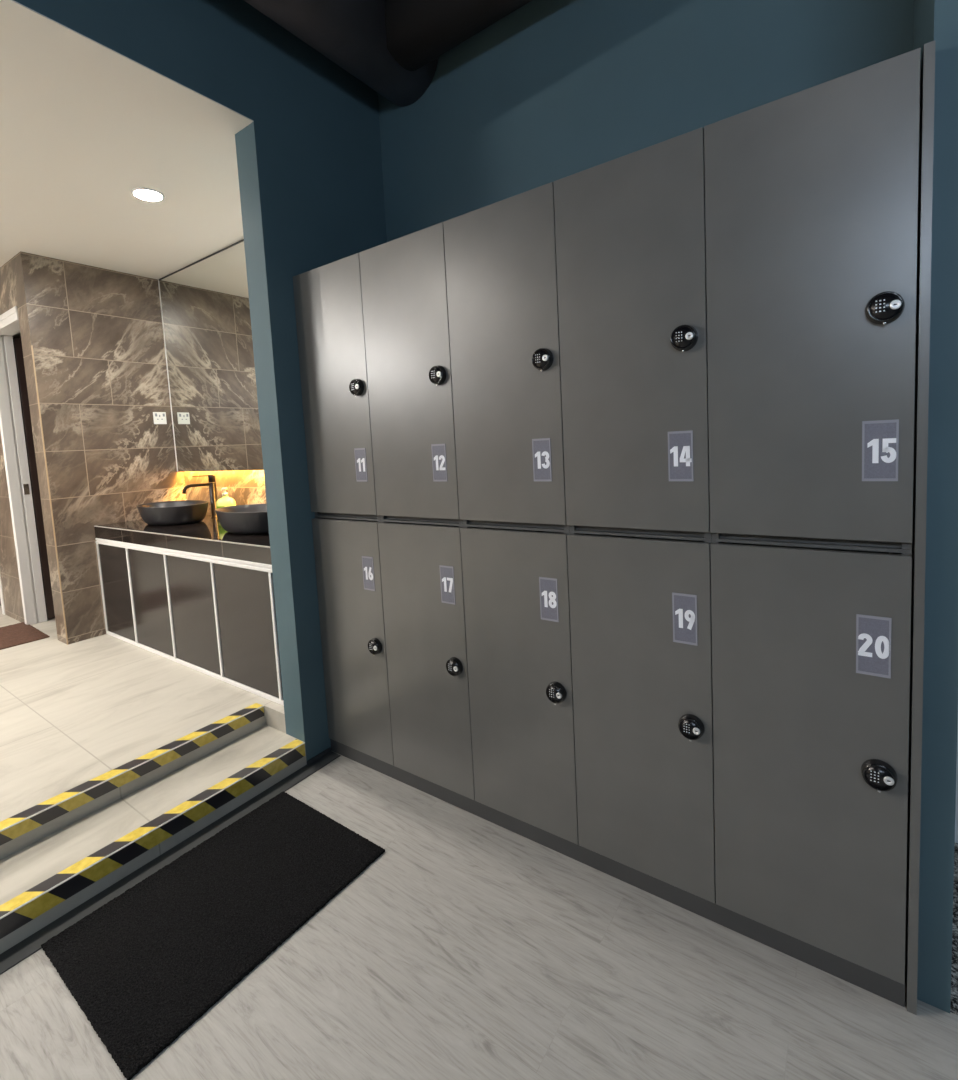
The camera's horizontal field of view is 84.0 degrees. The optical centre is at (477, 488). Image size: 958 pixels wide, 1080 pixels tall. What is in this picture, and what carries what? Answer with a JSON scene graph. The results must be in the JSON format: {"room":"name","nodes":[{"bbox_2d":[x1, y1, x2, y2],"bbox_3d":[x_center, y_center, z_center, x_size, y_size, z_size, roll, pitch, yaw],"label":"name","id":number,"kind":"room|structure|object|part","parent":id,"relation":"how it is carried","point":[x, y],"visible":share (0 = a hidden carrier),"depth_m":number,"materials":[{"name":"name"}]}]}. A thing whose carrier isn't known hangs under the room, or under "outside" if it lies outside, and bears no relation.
{"room":"changing room","nodes":[
{"label":"changing room","id":0,"kind":"room"},
{"bbox_2d":[0,259,24,622],"bbox_3d":[-3.402,-0.230,3.939,1.202,2.537,0.115,0,6,35],"label":"wall","id":1,"kind":"structure","parent":0,"point":[9,574],"depth_m":4.07,"materials":[{"name":"brown stone"}]},
{"bbox_2d":[11,251,185,643],"bbox_3d":[-2.032,-0.363,4.666,0.183,2.537,2.905,0,6,35],"label":"wall","id":2,"kind":"structure","parent":0,"point":[95,334],"depth_m":3.63,"materials":[{"name":"brown tile"}]},
{"bbox_2d":[0,306,54,624],"bbox_3d":[-2.984,-0.112,4.070,0.672,2.235,0.812,0,6,35],"label":"door","id":3,"kind":"structure","parent":2,"relation":"in","point":[15,417],"depth_m":3.98,"materials":[{"name":"white wood"}]},
{"bbox_3d":[-3.388,0.009,3.995,0.004,0.080,0.032,0,6,35],"label":"strike plate","id":4,"kind":"part","parent":3,"relation":"part of","materials":[{"name":"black metal"}]},
{"bbox_2d":[31,345,67,644],"bbox_3d":[-2.782,0.068,3.462,0.007,1.959,0.007,0,6,35],"label":"trim","id":5,"kind":"structure","parent":2,"relation":"attached to","point":[31,345],"depth_m":3.46,"materials":[{"name":"beige metal"}]},
{"bbox_2d":[153,412,166,423],"bbox_3d":[-2.387,-0.525,3.997,0.012,0.090,0.090,0,6,35],"label":"power outlet","id":6,"kind":"object","parent":2,"relation":"attached to","point":[158,417],"visible":1,"depth_m":3.99,"materials":[{"name":"white plastic"}]},
{"bbox_2d":[0,0,253,337],"bbox_3d":[-4.113,-1.448,2.998,6.200,0.120,7.800,0,6,35],"label":"ceiling","id":7,"kind":"structure","parent":0,"point":[84,124],"depth_m":2.36,"materials":[{"name":"white paint"}]},
{"bbox_2d":[131,187,164,201],"bbox_3d":[-1.673,-1.486,2.700,0.148,0.008,0.148,0,6,35],"label":"recessed light","id":8,"kind":"object","parent":7,"relation":"in","point":[147,194],"visible":1,"depth_m":2.69,"materials":[{"name":"white metal"}]},
{"bbox_2d":[0,606,285,859],"bbox_3d":[-4.027,1.295,3.270,6.062,0.321,7.800,0,6,35],"label":"floor","id":9,"kind":"structure","parent":0,"point":[73,714],"depth_m":2.53,"materials":[{"name":"beige tile"}]},
{"bbox_2d":[0,622,49,649],"bbox_3d":[-3.454,1.068,3.619,0.622,0.011,0.722,1,6,37],"label":"doormat","id":10,"kind":"object","parent":9,"relation":"on","point":[13,635],"visible":0.98,"depth_m":3.76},
{"bbox_2d":[0,703,263,845],"bbox_3d":[-1.932,1.214,1.314,0.060,0.049,3.069,0,6,35],"label":"tape","id":11,"kind":"object","parent":9,"relation":"attached to","point":[15,831],"visible":1,"depth_m":2.05,"materials":[{"name":"yellow plastic"}]},
{"bbox_2d":[0,705,263,831],"bbox_3d":[-2.236,1.247,0.841,0.004,0.004,4.200,0,6,35],"label":"step edge","id":12,"kind":"structure","parent":9,"relation":"on","point":[263,705],"depth_m":2.05,"materials":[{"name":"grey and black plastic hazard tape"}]},
{"bbox_2d":[95,538,283,705],"bbox_3d":[-1.573,0.660,3.322,2.130,0.680,0.614,0,6,35],"label":"vanity cabinet","id":13,"kind":"object","parent":9,"relation":"on","point":[213,616],"visible":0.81,"depth_m":2.94,"materials":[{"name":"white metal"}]},
{"bbox_3d":[-2.409,0.690,3.563,0.450,0.618,0.016,0,6,35],"label":"door","id":14,"kind":"part","parent":13,"relation":"part of","materials":[{"name":"grey laminate"}]},
{"bbox_3d":[-2.008,0.693,3.277,0.491,0.618,0.016,0,6,35],"label":"door","id":15,"kind":"part","parent":13,"relation":"part of","materials":[{"name":"grey laminate"}]},
{"bbox_2d":[94,515,271,564],"bbox_3d":[-1.585,0.277,3.299,2.130,0.084,0.633,0,6,35],"label":"countertop","id":16,"kind":"structure","parent":13,"relation":"on","point":[207,536],"depth_m":3.01,"materials":[{"name":"black stone"}]},
{"bbox_2d":[137,500,208,524],"bbox_3d":[-2.065,0.168,3.616,0.594,0.127,0.380,0,6,35],"label":"basin","id":17,"kind":"object","parent":16,"relation":"in","point":[183,511],"visible":1,"depth_m":3.44,"materials":[{"name":"black ceramic"}]},
{"bbox_2d":[182,475,216,517],"bbox_3d":[-1.928,0.066,3.703,0.060,0.304,0.241,0,6,35],"label":"faucet","id":18,"kind":"object","parent":16,"relation":"on","point":[211,478],"visible":0.95,"depth_m":3.75,"materials":[{"name":"black metal"}]},
{"bbox_3d":[-1.946,0.002,3.678,0.023,0.064,0.194,0,6,35],"label":"spout","id":19,"kind":"part","parent":18,"relation":"part of","materials":[{"name":"black metal"}]},
{"bbox_2d":[216,487,235,517],"bbox_3d":[-1.715,0.105,3.622,0.133,0.218,0.086,-3,5,4],"label":"soap bottle","id":20,"kind":"object","parent":16,"relation":"on","point":[225,501],"visible":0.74,"depth_m":3.60,"materials":[{"name":"yellow plastic"}]},
{"bbox_2d":[215,504,268,533],"bbox_3d":[-1.251,0.175,3.035,0.594,0.127,0.380,0,6,35],"label":"basin","id":21,"kind":"object","parent":16,"relation":"in","point":[250,518],"visible":0.68,"depth_m":2.86,"materials":[{"name":"black ceramic"}]},
{"bbox_3d":[-1.587,0.697,2.977,0.498,0.618,0.016,0,6,35],"label":"door","id":22,"kind":"part","parent":13,"relation":"part of","materials":[{"name":"grey laminate"}]},
{"bbox_3d":[-1.163,0.700,2.675,0.500,0.618,0.016,0,6,35],"label":"door","id":23,"kind":"part","parent":13,"relation":"part of","materials":[{"name":"grey laminate"}]},
{"bbox_2d":[0,725,306,953],"bbox_3d":[-2.354,1.497,0.417,0.300,0.227,5.073,0,6,35],"label":"step","id":24,"kind":"structure","parent":0,"point":[33,864],"depth_m":1.92,"materials":[{"name":"beige stone"}]},
{"bbox_2d":[0,739,304,938],"bbox_3d":[-1.682,1.316,1.148,0.058,0.061,3.069,0,6,35],"label":"tape","id":25,"kind":"object","parent":24,"relation":"attached to","point":[30,911],"visible":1,"depth_m":1.83,"materials":[{"name":"yellow plastic"}]},
{"bbox_2d":[0,742,304,918],"bbox_3d":[-1.987,1.343,0.675,0.004,0.004,4.200,0,6,35],"label":"step edge","id":26,"kind":"structure","parent":24,"relation":"attached to","point":[107,856],"depth_m":1.82,"materials":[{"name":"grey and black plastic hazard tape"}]},
{"bbox_2d":[14,0,386,760],"bbox_3d":[-2.139,-0.267,0.560,0.138,3.650,5.900,0,6,35],"label":"wall","id":27,"kind":"structure","parent":0,"point":[309,161],"depth_m":2.30,"materials":[{"name":"teal paint"}]},
{"bbox_2d":[307,747,330,764],"bbox_3d":[-0.725,1.226,2.431,0.012,0.018,0.127,0,6,35],"label":"baseboard","id":28,"kind":"structure","parent":27,"relation":"attached to","point":[327,750],"depth_m":2.42,"materials":[{"name":"grey"}]},
{"bbox_2d":[184,470,265,514],"bbox_3d":[-1.403,-0.301,3.551,2.136,2.537,0.097,0,6,35],"label":"wall","id":29,"kind":"structure","parent":0,"point":[247,487],"depth_m":3.76,"materials":[{"name":"brown stone"}]},
{"bbox_2d":[158,239,263,471],"bbox_3d":[-1.474,-0.836,3.444,2.132,1.442,0.051,0,6,35],"label":"wall mirror","id":30,"kind":"object","parent":29,"relation":"attached to","point":[204,303],"visible":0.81,"depth_m":3.67,"materials":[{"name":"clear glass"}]},
{"bbox_2d":[244,0,531,106],"bbox_3d":[-0.689,-1.857,0.583,2.085,0.370,3.668,0,6,35],"label":"air duct","id":31,"kind":"object","parent":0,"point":[393,47],"visible":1,"depth_m":2.17,"materials":[{"name":"metal"}]},
{"bbox_2d":[0,751,957,1079],"bbox_3d":[0.141,1.522,-0.820,5.200,0.126,5.950,0,6,35],"label":"floor","id":32,"kind":"structure","parent":0,"point":[472,947],"depth_m":1.35,"materials":[{"name":"grey wood"}]},
{"bbox_2d":[0,751,340,974],"bbox_3d":[-2.164,1.483,0.358,0.078,0.004,5.200,0,6,35],"label":"baseboard","id":33,"kind":"structure","parent":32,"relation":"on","point":[31,944],"depth_m":1.81,"materials":[{"name":"grey"}]},
{"bbox_2d":[41,791,384,1079],"bbox_3d":[-0.796,1.294,1.699,0.594,0.013,0.804,1,6,36],"label":"doormat","id":34,"kind":"object","parent":32,"relation":"on","point":[145,965],"visible":1,"depth_m":1.59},
{"bbox_2d":[312,515,393,765],"bbox_3d":[-0.387,0.620,2.547,0.419,1.045,0.620,0,6,35],"label":"locker","id":35,"kind":"object","parent":32,"relation":"on","point":[346,549],"visible":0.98,"depth_m":2.31,"materials":[{"name":"laminate"}]},
{"bbox_2d":[293,253,380,518],"bbox_3d":[-0.441,-0.422,2.459,0.419,1.047,0.620,0,6,35],"label":"locker","id":36,"kind":"object","parent":35,"relation":"on","point":[328,297],"visible":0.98,"depth_m":2.22,"materials":[{"name":"metal"}]},
{"bbox_3d":[-0.477,-0.095,2.171,0.065,0.136,0.002,0,6,35],"label":"number plate","id":37,"kind":"part","parent":36,"relation":"part of","materials":[{"name":"grey plastic"}]},
{"bbox_3d":[-0.454,0.354,2.209,0.065,0.142,0.002,0,6,35],"label":"number plate","id":38,"kind":"part","parent":35,"relation":"part of","materials":[{"name":"grey plastic"}]},
{"bbox_2d":[377,519,474,799],"bbox_3d":[-0.045,0.623,2.303,0.419,1.045,0.620,0,6,35],"label":"locker","id":39,"kind":"object","parent":32,"relation":"on","point":[421,561],"visible":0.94,"depth_m":2.06,"materials":[{"name":"laminate"}]},
{"bbox_2d":[359,222,462,523],"bbox_3d":[-0.099,-0.419,2.215,0.419,1.047,0.620,0,6,35],"label":"locker","id":40,"kind":"object","parent":39,"relation":"on","point":[404,284],"visible":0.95,"depth_m":1.97,"materials":[{"name":"laminate"}]},
{"bbox_3d":[-0.140,-0.092,1.931,0.065,0.136,0.002,0,6,35],"label":"number plate","id":41,"kind":"part","parent":40,"relation":"part of","materials":[{"name":"grey plastic"}]},
{"bbox_3d":[-0.112,0.357,1.966,0.065,0.142,0.002,0,6,35],"label":"number plate","id":42,"kind":"part","parent":39,"relation":"part of","materials":[{"name":"grey plastic"}]},
{"bbox_2d":[460,524,578,844],"bbox_3d":[0.297,0.626,2.059,0.419,1.045,0.620,0,6,35],"label":"locker","id":43,"kind":"object","parent":32,"relation":"on","point":[516,579],"visible":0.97,"depth_m":1.81,"materials":[{"name":"metal"}]},
{"bbox_2d":[443,182,568,529],"bbox_3d":[0.243,-0.416,1.971,0.419,1.047,0.620,0,6,35],"label":"locker","id":44,"kind":"object","parent":43,"relation":"on","point":[500,257],"visible":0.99,"depth_m":1.73,"materials":[{"name":"metal"}]},
{"bbox_3d":[0.203,-0.089,1.686,0.065,0.136,0.002,0,6,35],"label":"number plate","id":45,"kind":"part","parent":44,"relation":"part of","materials":[{"name":"grey plastic"}]},
{"bbox_3d":[0.230,0.360,1.722,0.065,0.142,0.002,0,6,35],"label":"number plate","id":46,"kind":"part","parent":43,"relation":"part of","materials":[{"name":"grey plastic"}]},
{"bbox_2d":[330,739,904,1006],"bbox_3d":[0.335,1.176,2.115,2.096,0.062,0.584,0,6,35],"label":"plinth","id":47,"kind":"object","parent":32,"relation":"on","point":[889,989],"visible":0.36,"depth_m":1.60,"materials":[{"name":"laminate"}]},
{"bbox_2d":[567,530,715,902],"bbox_3d":[0.639,0.628,1.815,0.419,1.045,0.620,0,6,35],"label":"locker","id":48,"kind":"object","parent":32,"relation":"on","point":[640,603],"visible":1,"depth_m":1.57,"materials":[{"name":"laminate"}]},
{"bbox_2d":[553,127,711,537],"bbox_3d":[0.585,-0.413,1.727,0.419,1.047,0.620,0,6,35],"label":"locker","id":49,"kind":"object","parent":48,"relation":"on","point":[630,229],"visible":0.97,"depth_m":1.48,"materials":[{"name":"laminate"}]},
{"bbox_3d":[0.548,-0.086,1.440,0.065,0.136,0.002,0,6,35],"label":"number plate","id":50,"kind":"part","parent":49,"relation":"part of","materials":[{"name":"grey plastic"}]},
{"bbox_3d":[0.574,0.363,1.476,0.065,0.142,0.002,0,6,35],"label":"number plate","id":51,"kind":"part","parent":48,"relation":"part of","materials":[{"name":"grey plastic"}]},
{"bbox_2d":[710,538,911,984],"bbox_3d":[0.981,0.631,1.572,0.419,1.045,0.620,0,6,35],"label":"locker","id":52,"kind":"object","parent":32,"relation":"on","point":[811,642],"visible":1,"depth_m":1.32,"materials":[{"name":"laminate"}]},
{"bbox_2d":[704,48,920,549],"bbox_3d":[0.927,-0.410,1.484,0.419,1.047,0.620,0,6,35],"label":"locker","id":53,"kind":"object","parent":52,"relation":"on","point":[811,194],"visible":1,"depth_m":1.23,"materials":[{"name":"laminate"}]},
{"bbox_3d":[0.899,-0.083,1.190,0.065,0.136,0.002,0,6,35],"label":"number plate","id":54,"kind":"part","parent":53,"relation":"part of","materials":[{"name":"grey plastic"}]},
{"bbox_3d":[0.916,0.366,1.232,0.065,0.142,0.002,0,6,35],"label":"number plate","id":55,"kind":"part","parent":52,"relation":"part of","materials":[{"name":"grey plastic"}]},
{"bbox_2d":[905,40,935,1014],"bbox_3d":[1.142,0.141,1.408,0.018,2.157,0.591,0,6,35],"label":"end panel","id":56,"kind":"object","parent":32,"relation":"on","point":[927,67],"visible":0.43,"depth_m":1.17,"materials":[{"name":"grey laminate"}]},
{"bbox_2d":[377,0,913,241],"bbox_3d":[0.484,-0.545,2.234,2.186,3.650,0.100,0,6,35],"label":"wall","id":57,"kind":"structure","parent":0,"point":[550,91],"depth_m":2.07,"materials":[{"name":"teal paint"}]},
{"bbox_2d":[913,0,957,1012],"bbox_3d":[1.185,-0.560,1.389,0.064,3.550,0.655,0,6,35],"label":"wall","id":58,"kind":"structure","parent":0,"point":[937,20],"depth_m":1.19,"materials":[{"name":"teal paint"}]},
{"bbox_2d":[955,727,957,842],"bbox_3d":[2.662,-0.588,0.809,3.014,3.550,0.080,0,6,35],"label":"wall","id":59,"kind":"structure","parent":0,"point":[956,806],"depth_m":1.74,"materials":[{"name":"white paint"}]},
{"bbox_3d":[-4.926,-0.243,5.025,2.540,2.537,0.115,0,6,35],"label":"wall","id":60,"kind":"structure","parent":0,"visible":0},
{"bbox_2d":[0,577,4,614],"bbox_3d":[-4.228,-0.068,4.540,0.840,2.198,0.118,0,6,35],"label":"door","id":61,"kind":"structure","parent":60,"relation":"in","point":[1,592],"depth_m":4.34,"materials":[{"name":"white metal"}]}
]}

